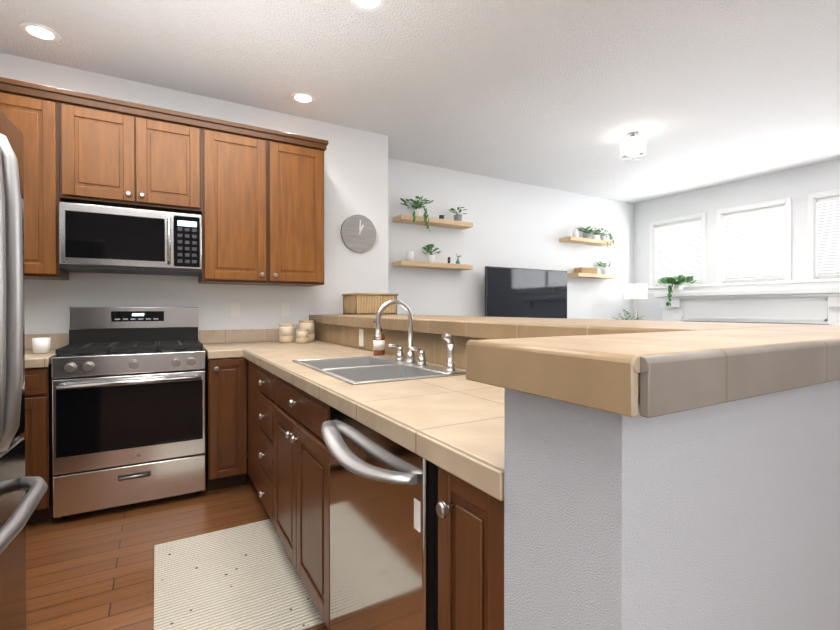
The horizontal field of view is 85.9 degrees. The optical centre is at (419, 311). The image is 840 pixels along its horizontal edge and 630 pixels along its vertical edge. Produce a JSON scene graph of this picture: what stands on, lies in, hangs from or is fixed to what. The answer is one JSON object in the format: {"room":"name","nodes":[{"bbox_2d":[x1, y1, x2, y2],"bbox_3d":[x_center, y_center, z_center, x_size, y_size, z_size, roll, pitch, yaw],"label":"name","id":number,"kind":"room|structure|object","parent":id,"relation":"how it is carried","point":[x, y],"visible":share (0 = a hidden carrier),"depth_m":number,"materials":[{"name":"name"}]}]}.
{"room":"kitchen","nodes":[
{"label":"kitchen","id":0,"kind":"room"},
{"bbox_2d":[26,458,327,629],"bbox_3d":[1.815,1.201,1.775,7.980,0.060,7.700,0,0,-30],"label":"floor","id":1,"kind":"structure","parent":0,"point":[92,570],"depth_m":2.18,"materials":[{"name":"brown wood"}]},
{"bbox_2d":[0,110,47,629],"bbox_3d":[-1.450,0.291,0.991,0.899,1.772,0.840,0,0,-27],"label":"fridge","id":2,"kind":"object","parent":1,"relation":"on","point":[18,505],"visible":1,"depth_m":1.24,"materials":[{"name":"grey metal"}]},
{"bbox_2d":[18,363,53,524],"bbox_3d":[-2.538,0.729,2.487,0.863,0.876,0.630,0,0,-30],"label":"base cabinet","id":3,"kind":"object","parent":1,"relation":"on","point":[37,434],"depth_m":2.42,"materials":[{"name":"brown wood"}]},
{"bbox_2d":[25,349,55,367],"bbox_3d":[-2.536,0.273,2.484,0.870,0.052,0.640,0,0,-30],"label":"countertop","id":4,"kind":"structure","parent":3,"relation":"on","point":[32,360],"depth_m":2.42,"materials":[{"name":"tile"}]},
{"bbox_2d":[32,337,50,353],"bbox_3d":[-2.223,0.199,2.651,0.084,0.090,0.084,0,0,-30],"label":"cup","id":5,"kind":"object","parent":4,"relation":"on","point":[40,345],"visible":1,"depth_m":2.62,"materials":[{"name":"white ceramic"}]},
{"bbox_2d":[51,307,205,518],"bbox_3d":[-1.809,0.566,2.878,0.756,1.195,0.699,0,0,-30],"label":"range","id":6,"kind":"object","parent":1,"relation":"on","point":[128,405],"visible":1,"depth_m":2.65,"materials":[{"name":"grey metal"}]},
{"bbox_2d":[205,355,237,491],"bbox_3d":[-1.384,0.724,3.162,0.231,0.876,0.630,0,0,-30],"label":"base cabinet","id":7,"kind":"object","parent":1,"relation":"on","point":[221,374],"depth_m":2.88,"materials":[{"name":"brown wood"}]},
{"bbox_2d":[202,343,240,358],"bbox_3d":[-1.409,0.268,3.143,0.180,0.052,0.640,0,0,-30],"label":"countertop","id":8,"kind":"structure","parent":7,"relation":"on","point":[213,350],"depth_m":2.91,"materials":[{"name":"tile"}]},
{"bbox_2d":[233,340,503,500],"bbox_3d":[-0.391,0.274,2.269,0.696,0.052,3.177,0,0,-30],"label":"countertop","id":9,"kind":"structure","parent":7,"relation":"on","point":[453,425],"depth_m":1.23,"materials":[{"name":"tile"}]},
{"bbox_2d":[279,324,293,342],"bbox_3d":[-1.031,0.167,3.486,0.110,0.144,0.110,0,0,-30],"label":"canister","id":10,"kind":"object","parent":9,"relation":"on","point":[286,333],"visible":1,"depth_m":3.44,"materials":[{"name":"beige ceramic"}]},
{"bbox_2d":[296,329,307,342],"bbox_3d":[-0.899,0.185,3.448,0.090,0.108,0.090,0,0,-30],"label":"canister","id":11,"kind":"object","parent":9,"relation":"on","point":[301,335],"visible":1,"depth_m":3.41,"materials":[{"name":"beige ceramic"}]},
{"bbox_2d":[299,320,314,341],"bbox_3d":[-0.905,0.154,3.607,0.124,0.168,0.124,0,0,-30],"label":"canister","id":12,"kind":"object","parent":9,"relation":"on","point":[309,325],"visible":0.79,"depth_m":3.56,"materials":[{"name":"beige ceramic"}]},
{"bbox_2d":[373,321,384,354],"bbox_3d":[-0.231,0.149,2.541,0.068,0.192,0.065,0,0,-30],"label":"soap bottle","id":13,"kind":"object","parent":9,"relation":"on","point":[378,346],"visible":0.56,"depth_m":2.52,"materials":[{"name":"orange glass"}]},
{"bbox_2d":[293,355,465,384],"bbox_3d":[-0.212,0.339,2.026,0.510,0.192,0.800,0,0,-30],"label":"sink","id":14,"kind":"object","parent":9,"relation":"in","point":[367,369],"visible":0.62,"depth_m":2.02,"materials":[{"name":"silver metal"}]},
{"bbox_2d":[375,300,455,370],"bbox_3d":[-0.056,0.093,2.003,0.206,0.297,0.486,0,0,-30],"label":"faucet","id":15,"kind":"object","parent":9,"relation":"on","point":[410,358],"visible":1,"depth_m":2.06,"materials":[{"name":"silver metal"}]},
{"bbox_2d":[154,519,323,629],"bbox_3d":[-0.820,1.164,1.978,0.595,0.012,0.950,0,0,-30],"label":"rug","id":16,"kind":"object","parent":1,"relation":"on","point":[245,577],"visible":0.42,"depth_m":1.92,"materials":[{"name":"beige fabric"}]},
{"bbox_2d":[238,357,253,485],"bbox_3d":[-0.771,0.726,2.922,0.683,0.876,0.419,0,0,-30],"label":"base cabinet","id":17,"kind":"object","parent":1,"relation":"on","point":[242,362],"depth_m":2.93,"materials":[{"name":"brown wood"}]},
{"bbox_2d":[254,364,323,523],"bbox_3d":[-0.528,0.728,2.536,0.655,0.876,0.493,0,0,-30],"label":"base cabinet","id":18,"kind":"object","parent":1,"relation":"on","point":[272,393],"depth_m":2.35,"materials":[{"name":"brown wood"}]},
{"bbox_2d":[274,403,329,629],"bbox_3d":[-0.226,0.825,2.019,0.655,0.690,0.833,0,0,-30],"label":"base cabinet","id":19,"kind":"object","parent":1,"relation":"on","point":[288,463],"depth_m":1.74,"materials":[{"name":"brown wood"}]},
{"bbox_2d":[321,406,437,629],"bbox_3d":[0.113,0.687,1.354,0.722,0.770,0.649,0,0,-30],"label":"dishwasher","id":20,"kind":"object","parent":19,"relation":"in","point":[383,536],"visible":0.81,"depth_m":1.14,"materials":[{"name":"silver metal"}]},
{"bbox_2d":[436,466,503,629],"bbox_3d":[0.369,0.739,1.001,0.655,0.876,0.212,0,0,-30],"label":"base cabinet","id":21,"kind":"object","parent":1,"relation":"on","point":[470,520],"depth_m":0.83,"materials":[{"name":"brown wood"}]},
{"bbox_2d":[654,287,839,324],"bbox_3d":[3.959,0.444,5.468,0.240,1.405,2.220,0,0,-30],"label":"mantel","id":22,"kind":"object","parent":1,"relation":"on","point":[818,306],"visible":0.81,"depth_m":5.33,"materials":[{"name":"white painted wood"}]},
{"bbox_2d":[657,275,695,305],"bbox_3d":[3.423,-0.283,6.089,0.319,0.420,0.508,0,0,-30],"label":"mantel plant","id":23,"kind":"object","parent":22,"relation":"on","point":[677,286],"visible":1,"depth_m":6.08,"materials":[{"name":"green plant"}]},
{"bbox_3d":[1.389,0.746,5.531,1.700,0.800,0.420,0,0,-30],"label":"console","id":24,"kind":"object","parent":1,"relation":"on","visible":0},
{"bbox_2d":[485,266,566,317],"bbox_3d":[1.345,-0.092,5.581,1.340,0.874,0.220,0,0,-30],"label":"tv","id":25,"kind":"object","parent":24,"relation":"on","point":[524,292],"visible":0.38,"depth_m":5.54,"materials":[{"name":"grey"}]},
{"bbox_3d":[2.968,0.771,6.299,0.700,0.740,0.550,0,0,-30],"label":"side table","id":26,"kind":"object","parent":1,"relation":"on","visible":0},
{"bbox_2d":[613,309,641,319],"bbox_3d":[2.791,0.184,6.065,0.406,0.434,0.441,0,0,-30],"label":"potted plant","id":27,"kind":"object","parent":26,"relation":"on","point":[628,313],"visible":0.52,"depth_m":6.03,"materials":[{"name":"green plant"}]},
{"bbox_2d":[625,284,647,319],"bbox_3d":[3.006,0.010,6.287,0.290,0.779,0.290,0,0,-30],"label":"lamp","id":28,"kind":"object","parent":26,"relation":"on","point":[635,291],"visible":0.58,"depth_m":6.17,"materials":[{"name":"silver metal"}]},
{"bbox_2d":[318,340,465,369],"bbox_3d":[0.055,0.635,2.415,0.190,1.064,3.408,0,0,-30],"label":"wall","id":29,"kind":"structure","parent":0,"point":[318,340],"depth_m":2.56,"materials":[{"name":"beige tile"}]},
{"bbox_2d":[315,323,486,368],"bbox_3d":[-0.089,0.175,2.453,0.015,0.141,3.191,0,0,-30],"label":"tile backsplash","id":30,"kind":"structure","parent":29,"relation":"attached to","point":[434,346],"depth_m":2.47,"materials":[{"name":"beige tile"}]},
{"bbox_2d":[359,329,363,346],"bbox_3d":[-0.382,0.168,2.939,0.007,0.114,0.070,0,0,-30],"label":"electrical outlet","id":31,"kind":"object","parent":30,"relation":"attached to","point":[361,337],"visible":1,"depth_m":2.93,"materials":[{"name":"white plastic"}]},
{"bbox_2d":[0,52,839,457],"bbox_3d":[1.815,-0.219,1.766,7.920,2.780,7.640,0,0,-30],"label":"wall","id":32,"kind":"structure","parent":0,"point":[518,224],"depth_m":4.92,"materials":[{"name":"white paint"}]},
{"bbox_2d":[0,77,79,279],"bbox_3d":[-2.581,-0.757,2.633,0.948,1.105,0.352,0,0,-30],"label":"upper cabinet","id":33,"kind":"object","parent":32,"relation":"attached to","point":[45,116],"depth_m":2.65,"materials":[{"name":"brown wood"}]},
{"bbox_2d":[25,333,67,349],"bbox_3d":[-2.701,0.194,2.767,0.870,0.099,0.012,0,0,-30],"label":"tile backsplash","id":34,"kind":"structure","parent":32,"relation":"attached to","point":[58,340],"depth_m":2.94,"materials":[{"name":"beige tile"}]},
{"bbox_2d":[76,93,203,213],"bbox_3d":[-1.903,-1.000,3.028,0.768,0.625,0.352,0,0,-30],"label":"upper cabinet","id":35,"kind":"object","parent":32,"relation":"attached to","point":[132,155],"depth_m":2.89,"materials":[{"name":"brown wood"}]},
{"bbox_2d":[59,202,201,275],"bbox_3d":[-1.881,-0.456,2.994,0.756,0.387,0.438,0,0,-30],"label":"microwave","id":36,"kind":"object","parent":35,"relation":"attached to","point":[104,239],"visible":1,"depth_m":2.83,"materials":[{"name":"grey metal"}]},
{"bbox_2d":[230,303,239,317],"bbox_3d":[-1.439,-0.011,3.509,0.070,0.114,0.007,0,0,-30],"label":"electrical outlet","id":37,"kind":"object","parent":32,"relation":"attached to","point":[234,310],"visible":1,"depth_m":3.51,"materials":[{"name":"white plastic"}]},
{"bbox_2d":[199,328,298,343],"bbox_3d":[-1.277,0.167,3.600,0.870,0.141,0.012,0,0,-30],"label":"tile backsplash","id":38,"kind":"structure","parent":32,"relation":"attached to","point":[241,335],"depth_m":3.52,"materials":[{"name":"beige tile"}]},
{"bbox_2d":[188,117,327,285],"bbox_3d":[-1.230,-0.762,3.423,0.938,1.105,0.352,0,0,-30],"label":"upper cabinet","id":39,"kind":"object","parent":32,"relation":"attached to","point":[253,196],"depth_m":3.27,"materials":[{"name":"brown wood"}]},
{"bbox_2d":[281,303,288,316],"bbox_3d":[-1.107,-0.012,3.703,0.070,0.114,0.007,0,0,-30],"label":"electrical outlet","id":40,"kind":"object","parent":32,"relation":"attached to","point":[284,309],"visible":1,"depth_m":3.70,"materials":[{"name":"white plastic"}]},
{"bbox_2d":[341,215,375,251],"bbox_3d":[-0.542,-0.694,4.010,0.330,0.330,0.036,0,0,-30],"label":"wall clock","id":41,"kind":"object","parent":32,"relation":"attached to","point":[358,233],"visible":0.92,"depth_m":4.00,"materials":[{"name":"grey wood"}]},
{"bbox_2d":[393,196,472,230],"bbox_3d":[0.157,-1.036,4.953,0.920,0.408,0.354,0,0,-30],"label":"shelf","id":42,"kind":"object","parent":32,"relation":"attached to","point":[416,218],"visible":1,"depth_m":4.83,"materials":[{"name":"brown wood"}]},
{"bbox_2d":[393,244,472,269],"bbox_3d":[0.157,-0.613,4.955,0.920,0.264,0.224,0,0,-30],"label":"shelf","id":43,"kind":"object","parent":32,"relation":"attached to","point":[410,262],"visible":1,"depth_m":4.89,"materials":[{"name":"brown wood"}]},
{"bbox_2d":[559,226,614,250],"bbox_3d":[2.321,-1.014,6.210,0.906,0.349,0.287,0,0,-30],"label":"shelf","id":44,"kind":"object","parent":32,"relation":"attached to","point":[574,238],"visible":0.98,"depth_m":6.21,"materials":[{"name":"brown wood"}]},
{"bbox_2d":[567,261,618,278],"bbox_3d":[2.412,-0.595,6.289,0.840,0.251,0.259,0,0,-30],"label":"shelf","id":45,"kind":"object","parent":32,"relation":"attached to","point":[583,272],"visible":0.94,"depth_m":6.20,"materials":[{"name":"brown wood"}]},
{"bbox_2d":[647,189,839,293],"bbox_3d":[4.096,-0.784,5.517,0.150,1.060,2.820,0,0,-30],"label":"window","id":46,"kind":"structure","parent":32,"relation":"in","point":[810,281],"depth_m":5.48,"materials":[{"name":"white wood"}]},
{"bbox_2d":[656,219,700,285],"bbox_3d":[3.635,-0.811,6.346,0.050,0.875,0.621,0,0,-30],"label":"window blinds","id":47,"kind":"object","parent":46,"relation":"attached to","point":[678,244],"depth_m":6.33,"materials":[{"name":"white"}]},
{"bbox_2d":[724,205,784,282],"bbox_3d":[4.102,-0.806,5.546,0.050,0.875,0.645,0,0,-30],"label":"window blinds","id":48,"kind":"object","parent":46,"relation":"attached to","point":[754,244],"depth_m":5.53,"materials":[{"name":"white"}]},
{"bbox_2d":[817,196,839,278],"bbox_3d":[4.465,-0.801,4.926,0.050,0.874,0.190,0,0,-30],"label":"window blinds","id":49,"kind":"object","parent":46,"relation":"attached to","point":[828,222],"depth_m":4.92,"materials":[{"name":"white"}]},
{"bbox_2d":[0,0,839,203],"bbox_3d":[1.815,-1.639,1.756,7.980,0.060,7.700,0,0,-30],"label":"ceiling","id":50,"kind":"structure","parent":0,"point":[564,95],"depth_m":3.04,"materials":[{"name":"white paint"}]},
{"bbox_2d":[19,22,60,41],"bbox_3d":[-2.194,-1.610,2.609,0.184,0.008,0.184,0,0,-30],"label":"recessed light","id":51,"kind":"object","parent":50,"relation":"in","point":[39,32],"visible":0.98,"depth_m":2.60,"materials":[{"name":"white plastic"}]},
{"bbox_2d":[291,92,315,103],"bbox_3d":[-0.884,-1.615,3.421,0.184,0.008,0.184,0,0,-30],"label":"recessed light","id":52,"kind":"object","parent":50,"relation":"in","point":[302,98],"visible":0.96,"depth_m":3.42,"materials":[{"name":"white"}]},
{"bbox_2d":[350,0,384,11],"bbox_3d":[-0.271,-1.608,2.332,0.184,0.008,0.184,0,0,-30],"label":"recessed light","id":53,"kind":"object","parent":50,"relation":"in","point":[369,5],"visible":1,"depth_m":2.37,"materials":[{"name":"white"}]},
{"bbox_2d":[620,130,645,159],"bbox_3d":[1.931,-1.514,4.095,0.210,0.220,0.210,0,0,-30],"label":"ceiling light","id":54,"kind":"object","parent":50,"relation":"attached to","point":[633,145],"visible":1,"depth_m":4.03,"materials":[{"name":"silver metal"}]},
{"bbox_2d":[504,380,839,629],"bbox_3d":[0.477,0.646,0.812,0.660,1.064,0.215,0,0,-30],"label":"wall","id":55,"kind":"structure","parent":0,"point":[724,516],"depth_m":0.66,"materials":[{"name":"grey paint"}]},
{"bbox_2d":[309,314,839,417],"bbox_3d":[-0.037,0.069,2.322,1.398,0.066,3.464,0,0,-30],"label":"bar","id":56,"kind":"object","parent":55,"relation":"on","point":[657,368],"visible":1,"depth_m":0.64,"materials":[{"name":"tile"}]},
{"bbox_2d":[342,293,398,314],"bbox_3d":[-0.430,-0.065,3.881,0.402,0.177,0.302,0,0,-30],"label":"basket","id":57,"kind":"object","parent":56,"relation":"on","point":[362,303],"visible":0.94,"depth_m":3.75,"materials":[{"name":"beige wicker"}]}
]}

